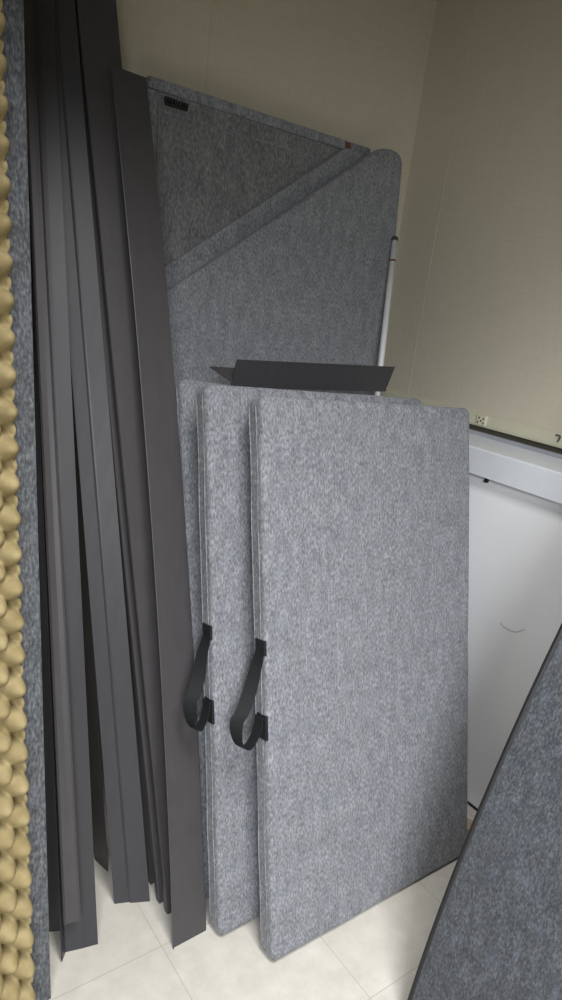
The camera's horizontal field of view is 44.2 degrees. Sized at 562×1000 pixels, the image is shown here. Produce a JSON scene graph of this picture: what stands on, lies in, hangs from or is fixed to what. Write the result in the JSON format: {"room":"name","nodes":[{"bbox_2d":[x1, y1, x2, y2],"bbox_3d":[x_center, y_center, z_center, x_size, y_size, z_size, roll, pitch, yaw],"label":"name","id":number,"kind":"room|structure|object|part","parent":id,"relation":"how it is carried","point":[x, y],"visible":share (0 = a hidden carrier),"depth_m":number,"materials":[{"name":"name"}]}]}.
{"room":"storage room","nodes":[
{"label":"storage room","id":0,"kind":"room"},
{"bbox_2d":[49,730,476,999],"bbox_3d":[-0.021,1.325,0.289,3.329,0.100,3.879,-5,20,-36],"label":"floor","id":1,"kind":"structure","parent":0,"point":[376,953],"depth_m":1.42,"materials":[{"name":"tile"}]},
{"bbox_2d":[0,0,50,999],"bbox_3d":[-0.614,0.035,0.951,0.415,1.855,0.668,22,21,40],"label":"board","id":2,"kind":"object","parent":1,"relation":"on","point":[24,914],"visible":1,"depth_m":1.14,"materials":[{"name":"fabric"}]},
{"bbox_2d":[27,150,59,931],"bbox_3d":[-0.495,-0.169,1.375,0.046,2.034,0.602,-3,19,-31],"label":"edging strip","id":3,"kind":"object","parent":1,"relation":"on","point":[52,870],"visible":0.09,"depth_m":1.40,"materials":[{"name":"black metal"}]},
{"bbox_2d":[23,0,97,960],"bbox_3d":[-0.431,-0.180,1.335,0.076,2.086,0.621,-3,19,-32],"label":"edging strip","id":4,"kind":"object","parent":1,"relation":"on","point":[71,767],"visible":0.98,"depth_m":1.33,"materials":[{"name":"grey metal"}]},
{"bbox_2d":[71,381,107,871],"bbox_3d":[-0.432,-0.203,1.465,0.014,2.058,0.493,-8,22,-42],"label":"edging strip","id":5,"kind":"object","parent":1,"relation":"on","point":[97,798],"visible":0.37,"depth_m":1.55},
{"bbox_2d":[90,784,93,848],"bbox_3d":[-0.470,-0.205,1.491,0.014,2.037,0.456,-9,23,-44],"label":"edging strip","id":6,"kind":"object","parent":1,"relation":"on","point":[90,784],"visible":0.02,"depth_m":1.61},
{"bbox_2d":[53,0,149,903],"bbox_3d":[-0.384,-0.195,1.404,0.066,2.092,0.590,-9,22,-43],"label":"edging strip","id":7,"kind":"object","parent":1,"relation":"on","point":[87,359],"visible":0.91,"depth_m":1.43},
{"bbox_2d":[75,6,163,903],"bbox_3d":[-0.331,-0.189,1.460,0.073,2.065,0.636,-9,23,-44],"label":"edging strip","id":8,"kind":"object","parent":1,"relation":"on","point":[122,524],"visible":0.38,"depth_m":1.46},
{"bbox_2d":[75,0,171,913],"bbox_3d":[-0.306,-0.195,1.444,0.080,2.093,0.656,-8,22,-43],"label":"edging strip","id":9,"kind":"object","parent":1,"relation":"on","point":[97,20],"visible":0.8,"depth_m":1.43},
{"bbox_2d":[120,547,153,883],"bbox_3d":[-0.354,-0.194,1.486,0.599,2.055,0.074,21,21,39],"label":"edging strip","id":10,"kind":"object","parent":1,"relation":"on","point":[142,785],"visible":0.06,"depth_m":1.54,"materials":[{"name":"black metal"}]},
{"bbox_2d":[110,64,205,948],"bbox_3d":[-0.241,0.021,1.429,0.104,1.700,0.579,-5,20,-36],"label":"edging strip","id":11,"kind":"object","parent":1,"relation":"on","point":[137,160],"visible":0.99,"depth_m":1.43,"materials":[{"name":"black metal"}]},
{"bbox_2d":[175,379,230,898],"bbox_3d":[0.036,0.295,1.677,0.603,1.110,0.340,-5,20,-36],"label":"acoustic panel","id":12,"kind":"object","parent":1,"relation":"on","point":[186,390],"visible":0.1,"depth_m":1.48,"materials":[{"name":"grey fabric"}]},
{"bbox_2d":[209,359,394,391],"bbox_3d":[0.066,-0.303,1.668,0.516,0.068,0.059,-5,20,-36],"label":"angle offcut","id":13,"kind":"object","parent":12,"relation":"on","point":[246,373],"visible":0.93,"depth_m":1.63,"materials":[{"name":"black metal"}]},
{"bbox_2d":[146,76,370,288],"bbox_3d":[-0.093,-0.120,1.922,0.677,1.727,0.190,-5,20,-36],"label":"acoustic panel","id":14,"kind":"object","parent":1,"relation":"on","point":[225,169],"visible":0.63,"depth_m":1.69,"materials":[{"name":"fabric"}]},
{"bbox_2d":[167,149,401,395],"bbox_3d":[-0.055,-0.103,1.881,0.838,1.722,0.207,-5,20,-36],"label":"acoustic panel","id":15,"kind":"object","parent":1,"relation":"on","point":[309,284],"visible":0.39,"depth_m":1.83,"materials":[{"name":"grey fabric"}]},
{"bbox_2d":[183,384,421,934],"bbox_3d":[0.076,0.326,1.569,0.672,1.120,0.305,-5,20,-36],"label":"acoustic panel","id":16,"kind":"object","parent":1,"relation":"on","point":[225,652],"visible":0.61,"depth_m":1.41,"materials":[{"name":"grey fabric"}]},
{"bbox_2d":[230,396,469,959],"bbox_3d":[0.176,0.353,1.527,0.688,1.115,0.311,-5,20,-36],"label":"acoustic panel","id":17,"kind":"object","parent":1,"relation":"on","point":[357,677],"visible":0.99,"depth_m":1.48,"materials":[{"name":"grey fabric"}]},
{"bbox_2d":[374,236,397,395],"bbox_3d":[0.234,0.035,1.948,0.018,1.505,0.477,7,16,-3],"label":"metal pole","id":18,"kind":"object","parent":1,"relation":"on","point":[394,240],"visible":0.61,"depth_m":1.95,"materials":[{"name":"white metal"}]},
{"bbox_2d":[467,818,472,833],"bbox_3d":[0.500,0.874,1.856,0.024,0.018,0.040,14,17,23],"label":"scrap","id":19,"kind":"object","parent":1,"relation":"on","point":[469,821],"visible":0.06,"depth_m":1.85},
{"bbox_2d":[407,623,561,999],"bbox_3d":[0.895,0.357,0.917,0.695,1.622,1.009,-5,20,-36],"label":"board","id":20,"kind":"object","parent":1,"relation":"on","point":[496,931],"visible":1,"depth_m":1.19,"materials":[{"name":"grey fabric"}]},
{"bbox_2d":[467,429,561,810],"bbox_3d":[0.911,0.527,1.446,0.125,1.006,1.770,-5,20,-36],"label":"whiteboard","id":21,"kind":"object","parent":1,"relation":"on","point":[515,488],"visible":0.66,"depth_m":1.80,"materials":[{"name":"white laminate"}]},
{"bbox_3d":[0.830,1.004,1.577,0.026,0.006,1.740,-5,20,-36],"label":"rail","id":22,"kind":"part","parent":21,"relation":"part of","materials":[{"name":"grey metal"}]},
{"bbox_3d":[0.965,0.096,1.319,0.119,0.080,1.770,-5,20,-36],"label":"rail","id":23,"kind":"part","parent":21,"relation":"part of","materials":[{"name":"white metal"}]},
{"bbox_2d":[98,0,436,729],"bbox_3d":[-0.968,-0.369,1.394,3.329,2.280,0.100,-5,20,-36],"label":"wall","id":24,"kind":"structure","parent":0,"point":[353,71],"depth_m":1.81,"materials":[{"name":"paint"}]},
{"bbox_2d":[204,0,213,93],"bbox_3d":[-0.253,-0.458,1.838,0.004,2.180,0.001,-5,20,-36],"label":"trim","id":25,"kind":"structure","parent":24,"relation":"attached to","point":[212,0],"depth_m":1.66,"materials":[{"name":"beige paint"}]},
{"bbox_2d":[384,0,561,432],"bbox_3d":[1.456,0.098,0.871,0.100,2.280,3.779,-5,20,-36],"label":"wall","id":26,"kind":"structure","parent":0,"point":[489,341],"depth_m":1.90,"materials":[{"name":"paint"}]},
{"bbox_2d":[407,0,476,393],"bbox_3d":[0.415,-0.462,2.147,0.001,2.180,0.004,-5,20,-36],"label":"trim","id":27,"kind":"structure","parent":26,"relation":"attached to","point":[476,0],"depth_m":2.02,"materials":[{"name":"beige paint"}]},
{"bbox_2d":[381,389,561,447],"bbox_3d":[1.370,0.184,0.904,0.011,0.037,3.679,-5,20,-36],"label":"trim","id":28,"kind":"structure","parent":26,"relation":"attached to","point":[530,432],"depth_m":1.88,"materials":[{"name":"beige plastic"}]},
{"bbox_2d":[475,414,487,425],"bbox_3d":[0.566,-0.225,1.952,0.011,0.028,0.034,-5,20,-36],"label":"socket plate","id":29,"kind":"object","parent":26,"relation":"attached to","point":[481,420],"visible":1,"depth_m":1.95,"materials":[{"name":"white plastic"}]},
{"bbox_2d":[470,424,561,453],"bbox_3d":[1.368,0.218,0.916,0.004,0.034,3.679,-5,20,-36],"label":"trim","id":30,"kind":"structure","parent":26,"relation":"attached to","point":[474,427],"depth_m":1.87,"materials":[{"name":"black plastic"}]}
]}

